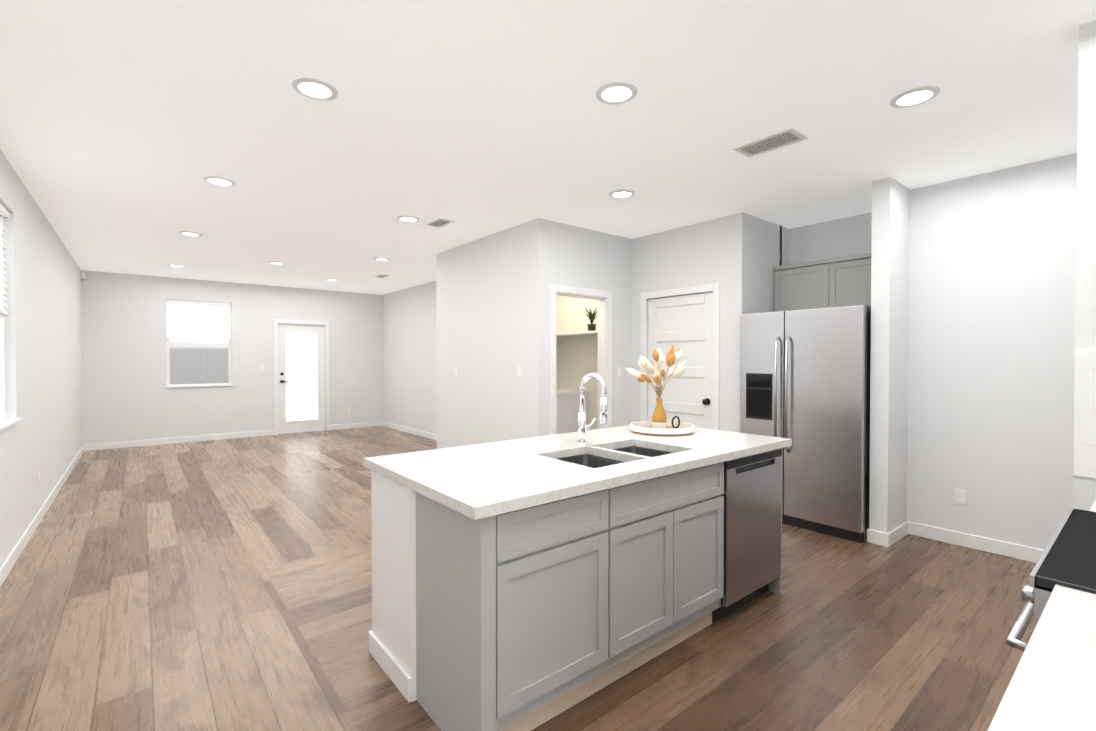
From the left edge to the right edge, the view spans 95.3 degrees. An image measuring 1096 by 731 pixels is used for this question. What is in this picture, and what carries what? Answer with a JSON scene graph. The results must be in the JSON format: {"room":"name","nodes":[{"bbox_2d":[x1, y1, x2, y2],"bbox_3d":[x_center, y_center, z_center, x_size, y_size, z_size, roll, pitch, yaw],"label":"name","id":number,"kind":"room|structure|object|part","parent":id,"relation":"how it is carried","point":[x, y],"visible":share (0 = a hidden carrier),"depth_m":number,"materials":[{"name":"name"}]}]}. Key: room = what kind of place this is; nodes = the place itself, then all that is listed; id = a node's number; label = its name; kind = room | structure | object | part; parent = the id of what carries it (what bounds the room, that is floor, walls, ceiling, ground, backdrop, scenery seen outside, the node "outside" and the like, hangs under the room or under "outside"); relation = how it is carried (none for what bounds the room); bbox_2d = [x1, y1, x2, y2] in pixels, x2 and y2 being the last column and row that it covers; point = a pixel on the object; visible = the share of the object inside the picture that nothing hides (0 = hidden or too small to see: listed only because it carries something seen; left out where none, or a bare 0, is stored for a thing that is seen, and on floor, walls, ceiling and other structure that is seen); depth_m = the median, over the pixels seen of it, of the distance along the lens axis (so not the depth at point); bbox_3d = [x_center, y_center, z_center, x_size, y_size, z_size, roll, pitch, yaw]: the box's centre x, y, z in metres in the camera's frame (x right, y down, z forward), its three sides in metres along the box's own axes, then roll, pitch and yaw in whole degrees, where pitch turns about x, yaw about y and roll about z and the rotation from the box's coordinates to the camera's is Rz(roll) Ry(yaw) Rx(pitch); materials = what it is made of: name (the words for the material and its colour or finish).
{"room":"kitchen","nodes":[
{"label":"kitchen","id":0,"kind":"room"},
{"bbox_2d":[0,150,82,567],"bbox_3d":[-3.252,-0.011,2.774,0.160,2.740,12.510,-1,1,-39],"label":"wall","id":1,"kind":"structure","parent":0,"point":[43,352],"depth_m":4.19,"materials":[{"name":"white paint"}]},
{"bbox_2d":[0,202,9,420],"bbox_3d":[-3.480,-0.340,3.073,0.090,1.470,1.090,-1,1,-39],"label":"window","id":2,"kind":"structure","parent":1,"relation":"in","point":[4,212],"depth_m":3.47,"materials":[{"name":"white"}]},
{"bbox_3d":[-3.492,-0.339,3.064,0.060,1.470,1.090,-1,1,-39],"label":"frame","id":3,"kind":"part","parent":2,"relation":"part of","materials":[{"name":"white plastic"}]},
{"bbox_3d":[-3.469,-0.361,3.083,0.040,0.022,1.066,-1,1,-39],"label":"left window blind bottom rail","id":4,"kind":"part","parent":2,"relation":"part of","materials":[{"name":"white plastic"}]},
{"bbox_2d":[0,418,22,431],"bbox_3d":[-3.461,0.387,3.098,0.140,0.019,1.090,-1,1,-39],"label":"window sill","id":5,"kind":"structure","parent":1,"relation":"attached to","point":[6,423],"depth_m":3.31,"materials":[{"name":"white"}]},
{"bbox_2d":[0,445,83,586],"bbox_3d":[-3.166,1.309,2.821,0.013,0.100,12.250,-1,1,-39],"label":"baseboard","id":6,"kind":"structure","parent":1,"relation":"attached to","point":[13,556],"depth_m":3.99,"materials":[{"name":"white wood"}]},
{"bbox_2d":[81,270,382,444],"bbox_3d":[-5.307,-0.089,9.066,4.930,2.740,0.160,-1,1,-39],"label":"wall","id":7,"kind":"structure","parent":0,"point":[127,395],"depth_m":8.51,"materials":[{"name":"white paint"}]},
{"bbox_2d":[84,430,273,450],"bbox_3d":[-6.039,1.240,8.373,2.580,0.100,0.013,-1,1,-39],"label":"baseboard","id":8,"kind":"structure","parent":7,"relation":"attached to","point":[116,445],"depth_m":8.25,"materials":[{"name":"white wood"}]},
{"bbox_2d":[166,299,231,385],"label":"window","id":9,"kind":"structure","parent":7,"relation":"in","point":[203,317],"depth_m":8.49,"materials":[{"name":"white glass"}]},
{"bbox_3d":[-5.935,-0.448,8.510,0.896,0.022,0.040,-1,1,-39],"label":"back window blind bottom rail","id":10,"kind":"part","parent":9,"relation":"part of","materials":[{"name":"white plastic"}]},
{"bbox_2d":[166,385,232,387],"bbox_3d":[-5.928,0.349,8.512,0.920,0.019,0.140,-1,1,-39],"label":"window sill","id":11,"kind":"structure","parent":7,"relation":"attached to","point":[197,386],"depth_m":8.47,"materials":[{"name":"white wood"}]},
{"bbox_2d":[259,364,263,369],"bbox_3d":[-5.194,0.031,9.048,0.075,0.115,0.012,-1,1,-39],"label":"light switch","id":12,"kind":"object","parent":7,"relation":"attached to","point":[261,366],"visible":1,"depth_m":9.04,"materials":[{"name":"white plastic"}]},
{"bbox_2d":[278,324,324,433],"bbox_3d":[-4.700,0.242,9.529,0.822,2.046,0.045,-1,1,-39],"label":"back door","id":13,"kind":"structure","parent":7,"relation":"in","point":[301,426],"depth_m":9.51,"materials":[{"name":"white"}]},
{"bbox_3d":[-4.699,0.212,9.527,0.562,1.666,0.018,-1,1,-39],"label":"back door glass pane","id":14,"kind":"part","parent":13,"relation":"part of","materials":[{"name":"white glass"}]},
{"bbox_2d":[273,319,329,434],"bbox_3d":[-4.671,0.211,9.492,0.970,2.130,0.048,-1,1,-39],"label":"door frame","id":15,"kind":"structure","parent":7,"relation":"attached to","point":[275,334],"depth_m":9.37,"materials":[{"name":"white wood"}]},
{"bbox_3d":[-4.909,0.215,9.324,0.020,1.706,0.008,-1,1,-39],"label":"back door glass frame","id":16,"kind":"part","parent":15,"relation":"part of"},
{"bbox_3d":[-4.684,-0.630,9.498,0.562,0.020,0.008,-1,1,-39],"label":"back door glass frame top","id":17,"kind":"part","parent":15,"relation":"part of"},
{"bbox_3d":[-4.684,1.056,9.518,0.562,0.020,0.008,-1,1,-39],"label":"back door glass frame","id":18,"kind":"part","parent":15,"relation":"part of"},
{"bbox_3d":[-4.458,0.210,9.692,0.020,1.706,0.008,-1,1,-39],"label":"back door glass frame","id":19,"kind":"part","parent":15,"relation":"part of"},
{"bbox_2d":[330,421,381,429],"bbox_3d":[-3.877,1.218,10.137,1.060,0.100,0.013,-1,1,-39],"label":"baseboard","id":20,"kind":"structure","parent":7,"relation":"attached to","point":[354,425],"depth_m":10.11,"materials":[{"name":"white wood"}]},
{"bbox_2d":[382,281,436,434],"bbox_3d":[-1.986,-0.085,8.736,0.120,2.740,4.550,-1,1,-39],"label":"wall","id":21,"kind":"structure","parent":0,"point":[409,352],"depth_m":9.35,"materials":[{"name":"white paint"}]},
{"bbox_2d":[382,421,436,440],"bbox_3d":[-2.075,1.235,8.757,0.013,0.100,4.430,-1,1,-39],"label":"baseboard","id":22,"kind":"structure","parent":21,"relation":"attached to","point":[413,431],"depth_m":9.33,"materials":[{"name":"white wood"}]},
{"bbox_2d":[436,253,440,448],"bbox_3d":[-1.012,-0.059,6.672,0.980,2.740,0.120,-1,1,-39],"label":"wall","id":23,"kind":"structure","parent":0,"point":[438,282],"depth_m":6.36,"materials":[{"name":"white paint"}]},
{"bbox_2d":[441,218,547,447],"bbox_3d":[-0.675,-0.046,5.579,0.120,2.740,2.000,-1,1,-39],"label":"wall","id":24,"kind":"structure","parent":0,"point":[494,310],"depth_m":5.33,"materials":[{"name":"white paint"}]},
{"bbox_2d":[516,367,520,377],"bbox_3d":[-0.296,0.071,5.011,0.012,0.115,0.075,-1,1,-39],"label":"light switch","id":25,"kind":"object","parent":24,"relation":"attached to","point":[518,372],"visible":1,"depth_m":5.00,"materials":[{"name":"white plastic"}]},
{"bbox_2d":[0,426,1035,730],"bbox_3d":[-0.885,1.385,4.747,6.380,0.100,12.550,-1,1,-39],"label":"floor","id":26,"kind":"structure","parent":0,"point":[210,586],"depth_m":2.63,"materials":[{"name":"brown wood"}]},
{"bbox_2d":[556,330,597,433],"bbox_3d":[0.018,0.464,5.787,1.186,1.715,1.158,-1,1,-39],"label":"shelf unit","id":27,"kind":"object","parent":26,"relation":"on","point":[567,405],"visible":0.21,"depth_m":5.95,"materials":[{"name":"white wood"}]},
{"bbox_2d":[585,307,597,330],"bbox_3d":[0.508,-0.541,5.859,0.157,0.292,0.187,0,1,10],"label":"potted plant","id":28,"kind":"object","parent":27,"relation":"on","point":[591,326],"visible":0.88,"depth_m":5.83,"materials":[{"name":"green plant"}]},
{"bbox_2d":[363,445,790,730],"bbox_3d":[0.282,0.920,2.677,2.146,0.880,0.972,-1,1,-39],"label":"kitchen island","id":29,"kind":"object","parent":26,"relation":"on","point":[527,584],"depth_m":2.02,"materials":[{"name":"grey painted wood"}]},
{"bbox_3d":[0.031,0.941,1.870,0.538,0.520,0.019,-1,1,-39],"label":"door","id":30,"kind":"part","parent":29,"relation":"part of","materials":[{"name":"grey wood"}]},
{"bbox_3d":[0.031,0.586,1.865,0.538,0.160,0.019,-1,1,-39],"label":"drawer","id":31,"kind":"part","parent":29,"relation":"part of","materials":[{"name":"grey wood"}]},
{"bbox_2d":[363,425,790,520],"bbox_3d":[0.281,0.470,2.680,2.170,0.060,1.030,-1,1,-39],"label":"island countertop","id":32,"kind":"structure","parent":29,"relation":"on","point":[490,479],"depth_m":2.25,"materials":[{"name":"white stone"}]},
{"bbox_2d":[575,373,607,444],"bbox_3d":[0.270,0.239,2.758,0.136,0.400,0.222,-1,1,-39],"label":"faucet","id":33,"kind":"object","parent":32,"relation":"on","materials":[{"name":"silver metal"}]},
{"bbox_2d":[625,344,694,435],"bbox_3d":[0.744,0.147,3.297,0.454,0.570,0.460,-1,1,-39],"label":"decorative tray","id":34,"kind":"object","parent":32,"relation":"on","point":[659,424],"visible":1,"depth_m":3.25,"materials":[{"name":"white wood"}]},
{"bbox_2d":[652,398,666,428],"bbox_3d":[0.734,0.317,3.286,0.096,0.205,0.096,-1,1,-39],"label":"vase","id":35,"kind":"object","parent":34,"relation":"on","point":[659,418],"depth_m":3.25,"materials":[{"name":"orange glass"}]},
{"bbox_2d":[630,421,694,435],"bbox_3d":[0.746,0.410,3.272,0.414,0.045,0.414,-1,1,-39],"label":"tray","id":36,"kind":"object","parent":32,"relation":"on","point":[666,428],"depth_m":3.17,"materials":[{"name":"white wood"}]},
{"bbox_3d":[0.410,0.937,2.179,0.416,0.520,0.019,-1,1,-39],"label":"door","id":37,"kind":"part","parent":29,"relation":"part of","materials":[{"name":"grey wood"}]},
{"bbox_3d":[0.737,0.933,2.445,0.416,0.520,0.019,-1,1,-39],"label":"door","id":38,"kind":"part","parent":29,"relation":"part of","materials":[{"name":"grey wood"}]},
{"bbox_2d":[712,449,781,622],"bbox_3d":[0.946,0.916,3.002,0.600,0.880,0.640,-1,1,-39],"label":"dishwasher","id":39,"kind":"object","parent":29,"relation":"in","point":[751,495],"depth_m":2.73,"materials":[{"name":"silver metal"}]},
{"bbox_2d":[740,305,870,542],"bbox_3d":[2.356,0.439,4.380,0.926,1.800,0.987,-1,1,-39],"label":"fridge","id":40,"kind":"object","parent":26,"relation":"on","point":[805,381],"visible":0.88,"depth_m":4.00,"materials":[{"name":"silver metal"}]},
{"bbox_3d":[1.844,0.137,4.368,0.004,0.105,0.214,-1,1,-39],"label":"dispenser panel","id":41,"kind":"part","parent":40,"relation":"part of","materials":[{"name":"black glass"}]},
{"bbox_3d":[1.847,0.269,4.372,0.005,0.400,0.238,-1,1,-39],"label":"dispenser frame","id":42,"kind":"part","parent":40,"relation":"part of","materials":[{"name":"black plastic"}]},
{"bbox_3d":[1.881,0.399,4.377,0.055,1.720,0.391,-1,1,-39],"label":"door","id":43,"kind":"part","parent":40,"relation":"part of","materials":[{"name":"silver metal"}]},
{"bbox_3d":[1.933,0.241,4.220,0.070,0.976,0.022,-1,1,-39],"label":"handle","id":44,"kind":"part","parent":40,"relation":"part of","materials":[{"name":"silver metal"}]},
{"bbox_3d":[1.990,0.242,4.150,0.070,0.976,0.022,-1,1,-39],"label":"handle","id":45,"kind":"part","parent":40,"relation":"part of","materials":[{"name":"silver metal"}]},
{"bbox_3d":[2.194,0.404,3.993,0.055,1.720,0.588,-1,1,-39],"label":"door","id":46,"kind":"part","parent":40,"relation":"part of","materials":[{"name":"silver metal"}]},
{"bbox_2d":[988,498,1095,730],"bbox_3d":[1.515,0.921,1.013,2.268,0.920,0.633,-1,1,-39],"label":"countertop","id":47,"kind":"structure","parent":26,"relation":"on","point":[1052,686],"depth_m":0.75,"materials":[{"name":"white stone"}]},
{"bbox_2d":[1006,508,1095,650],"bbox_3d":[1.537,0.916,1.091,0.768,0.928,0.711,-1,1,-39],"label":"range","id":48,"kind":"object","parent":26,"relation":"on","point":[1067,558],"visible":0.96,"depth_m":1.16,"materials":[{"name":"silver metal"}]},
{"bbox_3d":[1.331,0.637,1.341,0.662,0.021,0.058,-1,1,-39],"label":"handle","id":49,"kind":"part","parent":48,"relation":"part of","materials":[{"name":"silver metal"}]},
{"bbox_3d":[1.120,0.529,1.154,0.040,0.040,0.030,-1,1,-39],"label":"knob","id":50,"kind":"part","parent":48,"relation":"part of","materials":[{"name":"silver metal"}]},
{"bbox_3d":[1.344,0.464,1.322,0.768,0.026,0.008,-1,1,-39],"label":"trim","id":51,"kind":"part","parent":48,"relation":"part of","materials":[{"name":"silver metal"}]},
{"bbox_2d":[1035,509,1095,593],"bbox_3d":[1.554,0.464,1.064,0.768,0.023,0.657,-1,1,-39],"label":"cooktop","id":52,"kind":"object","parent":48,"relation":"in","point":[1068,560],"depth_m":1.17,"materials":[{"name":"black glass"}]},
{"bbox_2d":[0,0,1095,294],"bbox_3d":[-0.885,-1.455,4.712,6.380,0.100,12.550,-1,1,-39],"label":"ceiling","id":53,"kind":"structure","parent":0,"point":[126,126],"depth_m":2.77,"materials":[{"name":"white paint"}]},
{"bbox_2d":[168,264,185,266],"bbox_3d":[-5.324,-1.429,7.164,0.210,0.012,0.210,-1,1,-39],"label":"recessed light","id":54,"kind":"object","parent":53,"relation":"in","point":[175,265],"visible":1,"depth_m":7.13,"materials":[{"name":"white"}]},
{"bbox_2d":[178,231,201,235],"bbox_3d":[-3.825,-1.407,5.341,0.210,0.012,0.210,-1,1,-39],"label":"recessed light","id":55,"kind":"object","parent":53,"relation":"in","point":[188,233],"visible":0.98,"depth_m":5.32,"materials":[{"name":"white plastic"}]},
{"bbox_2d":[203,176,235,186],"bbox_3d":[-2.477,-1.387,3.769,0.210,0.012,0.210,-1,1,-39],"label":"recessed light","id":56,"kind":"object","parent":53,"relation":"in","point":[219,181],"visible":0.98,"depth_m":3.76,"materials":[{"name":"white plastic"}]},
{"bbox_2d":[268,261,284,263],"bbox_3d":[-3.782,-1.427,6.950,0.210,0.012,0.210,-1,1,-39],"label":"recessed light","id":57,"kind":"object","parent":53,"relation":"in","point":[274,262],"visible":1,"depth_m":6.91,"materials":[{"name":"white"}]},
{"bbox_2d":[291,77,337,100],"bbox_3d":[-1.158,-1.371,2.484,0.210,0.012,0.210,-1,1,-39],"label":"recessed light","id":58,"kind":"object","parent":53,"relation":"in","point":[315,87],"visible":1,"depth_m":2.47,"materials":[{"name":"white"}]},
{"bbox_2d":[374,257,389,260],"bbox_3d":[-2.229,-1.424,6.707,0.210,0.012,0.210,-1,1,-39],"label":"recessed light","id":59,"kind":"object","parent":53,"relation":"in","point":[381,259],"visible":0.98,"depth_m":6.70,"materials":[{"name":"white"}]},
{"bbox_2d":[375,274,389,277],"bbox_3d":[-2.681,-1.443,8.068,0.150,0.008,0.300,-1,1,-39],"label":"ceiling vent","id":60,"kind":"object","parent":53,"relation":"in","point":[381,276],"visible":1,"depth_m":8.07,"materials":[{"name":"white"}]},
{"bbox_2d":[397,215,419,221],"bbox_3d":[-1.337,-1.400,4.776,0.210,0.012,0.210,-1,1,-39],"label":"recessed light","id":61,"kind":"object","parent":53,"relation":"in","point":[405,218],"visible":0.94,"depth_m":4.75,"materials":[{"name":"white plastic"}]},
{"bbox_2d":[425,218,454,227],"bbox_3d":[-1.067,-1.404,4.919,0.170,0.008,0.300,-1,1,-39],"label":"ceiling vent","id":62,"kind":"object","parent":53,"relation":"in","point":[439,222],"visible":0.96,"depth_m":4.91,"materials":[{"name":"white metal"}]},
{"bbox_2d":[596,81,637,104],"bbox_3d":[0.346,-1.372,2.523,0.210,0.012,0.210,-1,1,-39],"label":"recessed light","id":63,"kind":"object","parent":53,"relation":"in","point":[616,92],"visible":1,"depth_m":2.51,"materials":[{"name":"white plastic"}]},
{"bbox_2d":[609,189,634,198],"bbox_3d":[0.601,-1.391,4.061,0.210,0.012,0.210,-1,1,-39],"label":"recessed light","id":64,"kind":"object","parent":53,"relation":"in","point":[624,193],"visible":1,"depth_m":4.04,"materials":[{"name":"white plastic"}]},
{"bbox_2d":[733,127,807,157],"bbox_3d":[1.379,-1.381,3.107,0.210,0.008,0.370,-1,1,-39],"label":"ceiling vent","id":65,"kind":"object","parent":53,"relation":"in","point":[783,138],"visible":1,"depth_m":3.10,"materials":[{"name":"white metal"}]},
{"bbox_2d":[890,85,939,107],"bbox_3d":[1.877,-1.372,2.559,0.210,0.012,0.210,-1,1,-39],"label":"recessed light","id":66,"kind":"object","parent":53,"relation":"in","point":[915,96],"visible":1,"depth_m":2.55,"materials":[{"name":"white"}]},
{"bbox_2d":[548,220,631,434],"bbox_3d":[0.435,-0.042,5.271,1.210,2.740,0.120,-1,1,-39],"label":"wall","id":67,"kind":"structure","parent":0,"point":[580,257],"depth_m":5.35,"materials":[{"name":"white paint"}]},
{"bbox_2d":[550,284,611,434],"bbox_3d":[0.311,0.304,5.174,0.711,2.051,0.120,-1,1,-39],"label":"door frame","id":68,"kind":"structure","parent":67,"relation":"attached to","point":[601,361],"depth_m":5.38,"materials":[{"name":"white wood"}]},
{"bbox_2d":[617,366,621,376],"bbox_3d":[0.782,0.066,5.470,0.075,0.115,0.012,-1,1,-39],"label":"light switch","id":69,"kind":"object","parent":67,"relation":"attached to","point":[619,371],"visible":1,"depth_m":5.46,"materials":[{"name":"white plastic"}]},
{"bbox_2d":[556,212,748,432],"bbox_3d":[0.731,-0.050,5.951,0.130,2.740,3.440,-1,1,-39],"label":"wall","id":70,"kind":"structure","parent":0,"point":[716,250],"depth_m":5.08,"materials":[{"name":"white paint"}]},
{"bbox_2d":[640,283,719,429],"bbox_3d":[1.326,0.270,5.124,0.018,2.120,0.960,-1,1,-39],"label":"trim","id":71,"kind":"structure","parent":70,"relation":"attached to","point":[714,288],"depth_m":4.80,"materials":[{"name":"white wood"}]},
{"bbox_2d":[648,292,712,428],"bbox_3d":[1.362,0.303,5.154,0.035,2.038,0.812,-1,1,-39],"label":"door","id":72,"kind":"structure","parent":70,"relation":"in","point":[687,390],"depth_m":5.08,"materials":[{"name":"white wood"}]},
{"bbox_3d":[1.354,0.436,5.149,0.014,0.100,0.592,-1,1,-39],"label":"panel door rail","id":73,"kind":"part","parent":72,"relation":"part of","materials":[{"name":"white wood"}]},
{"bbox_3d":[1.354,-0.299,5.140,0.014,0.100,0.592,-1,1,-39],"label":"panel door rail","id":74,"kind":"part","parent":72,"relation":"part of","materials":[{"name":"white wood"}]},
{"bbox_3d":[1.354,-0.666,5.135,0.014,0.100,0.592,-1,1,-39],"label":"panel door rail","id":75,"kind":"part","parent":72,"relation":"part of","materials":[{"name":"white wood"}]},
{"bbox_3d":[1.354,0.069,5.144,0.014,0.100,0.592,-1,1,-39],"label":"panel door rail","id":76,"kind":"part","parent":72,"relation":"part of","materials":[{"name":"white wood"}]},
{"bbox_2d":[748,215,788,313],"bbox_3d":[2.187,-0.038,4.997,0.920,2.740,0.120,-1,1,-39],"label":"wall","id":77,"kind":"structure","parent":0,"point":[765,244],"depth_m":4.83,"materials":[{"name":"white paint"}]},
{"bbox_2d":[789,212,871,264],"bbox_3d":[2.902,-0.035,4.754,0.120,2.740,1.160,-1,1,-39],"label":"wall","id":78,"kind":"structure","parent":0,"point":[844,237],"depth_m":4.83,"materials":[{"name":"white paint"}]},
{"bbox_2d":[773,253,870,311],"bbox_3d":[2.681,-0.742,4.642,0.348,0.455,1.030,-1,1,-39],"label":"upper cabinet","id":79,"kind":"object","parent":78,"relation":"attached to","point":[836,282],"visible":0.6,"depth_m":4.57,"materials":[{"name":"grey wood"}]},
{"bbox_3d":[2.402,-0.725,4.742,0.019,0.400,0.503,-1,1,-39],"label":"door","id":80,"kind":"part","parent":79,"relation":"part of","materials":[{"name":"grey wood"}]},
{"bbox_3d":[2.681,-0.952,4.639,0.348,0.035,1.030,-1,1,-39],"label":"crown","id":81,"kind":"part","parent":79,"relation":"part of","materials":[{"name":"grey wood"}]},
{"bbox_3d":[2.722,-0.720,4.349,0.019,0.400,0.503,-1,1,-39],"label":"door","id":82,"kind":"part","parent":79,"relation":"part of","materials":[{"name":"grey wood"}]},
{"bbox_2d":[869,177,909,532],"bbox_3d":[2.835,-0.026,4.028,0.900,2.740,0.120,-1,1,-39],"label":"wall","id":83,"kind":"structure","parent":0,"point":[889,350],"depth_m":3.77,"materials":[{"name":"white paint"}]},
{"bbox_2d":[867,529,888,546],"bbox_3d":[2.481,1.297,3.756,0.013,0.100,0.146,-1,1,-39],"label":"baseboard","id":84,"kind":"structure","parent":83,"relation":"attached to","point":[877,537],"depth_m":3.75,"materials":[{"name":"white wood"}]},
{"bbox_2d":[888,521,907,546],"bbox_3d":[2.703,1.296,3.851,0.450,0.100,0.013,-1,1,-39],"label":"baseboard","id":85,"kind":"structure","parent":83,"relation":"attached to","point":[898,533],"depth_m":3.83,"materials":[{"name":"white wood"}]},
{"bbox_2d":[907,153,1076,549],"bbox_3d":[3.479,-0.018,3.334,0.120,2.740,1.770,-1,1,-39],"label":"wall","id":86,"kind":"structure","parent":0,"point":[992,300],"depth_m":3.58,"materials":[{"name":"white paint"}]},
{"bbox_2d":[955,488,967,505],"bbox_3d":[3.084,0.982,3.728,0.009,0.115,0.075,-1,1,-39],"label":"electrical outlet","id":87,"kind":"object","parent":86,"relation":"attached to","point":[961,496],"visible":1,"depth_m":3.72,"materials":[{"name":"white plastic"}]},
{"bbox_2d":[908,522,1043,562],"bbox_3d":[3.432,1.303,3.303,0.013,0.100,1.757,-1,1,-39],"label":"baseboard","id":88,"kind":"structure","parent":86,"relation":"attached to","point":[1016,551],"depth_m":3.65,"materials":[{"name":"white wood"}]},
{"bbox_2d":[1073,20,1095,510],"bbox_3d":[2.416,0.002,1.790,0.120,2.740,0.720,-1,1,-39],"label":"wall","id":89,"kind":"structure","parent":0,"point":[1084,492],"depth_m":2.00,"materials":[{"name":"white paint"}]},
{"bbox_2d":[1074,350,1095,477],"bbox_3d":[2.366,0.196,1.752,0.008,0.509,0.716,-1,1,-39],"label":"backsplash","id":90,"kind":"structure","parent":89,"relation":"attached to","point":[1085,422],"depth_m":2.00,"materials":[{"name":"tile"}]}
]}

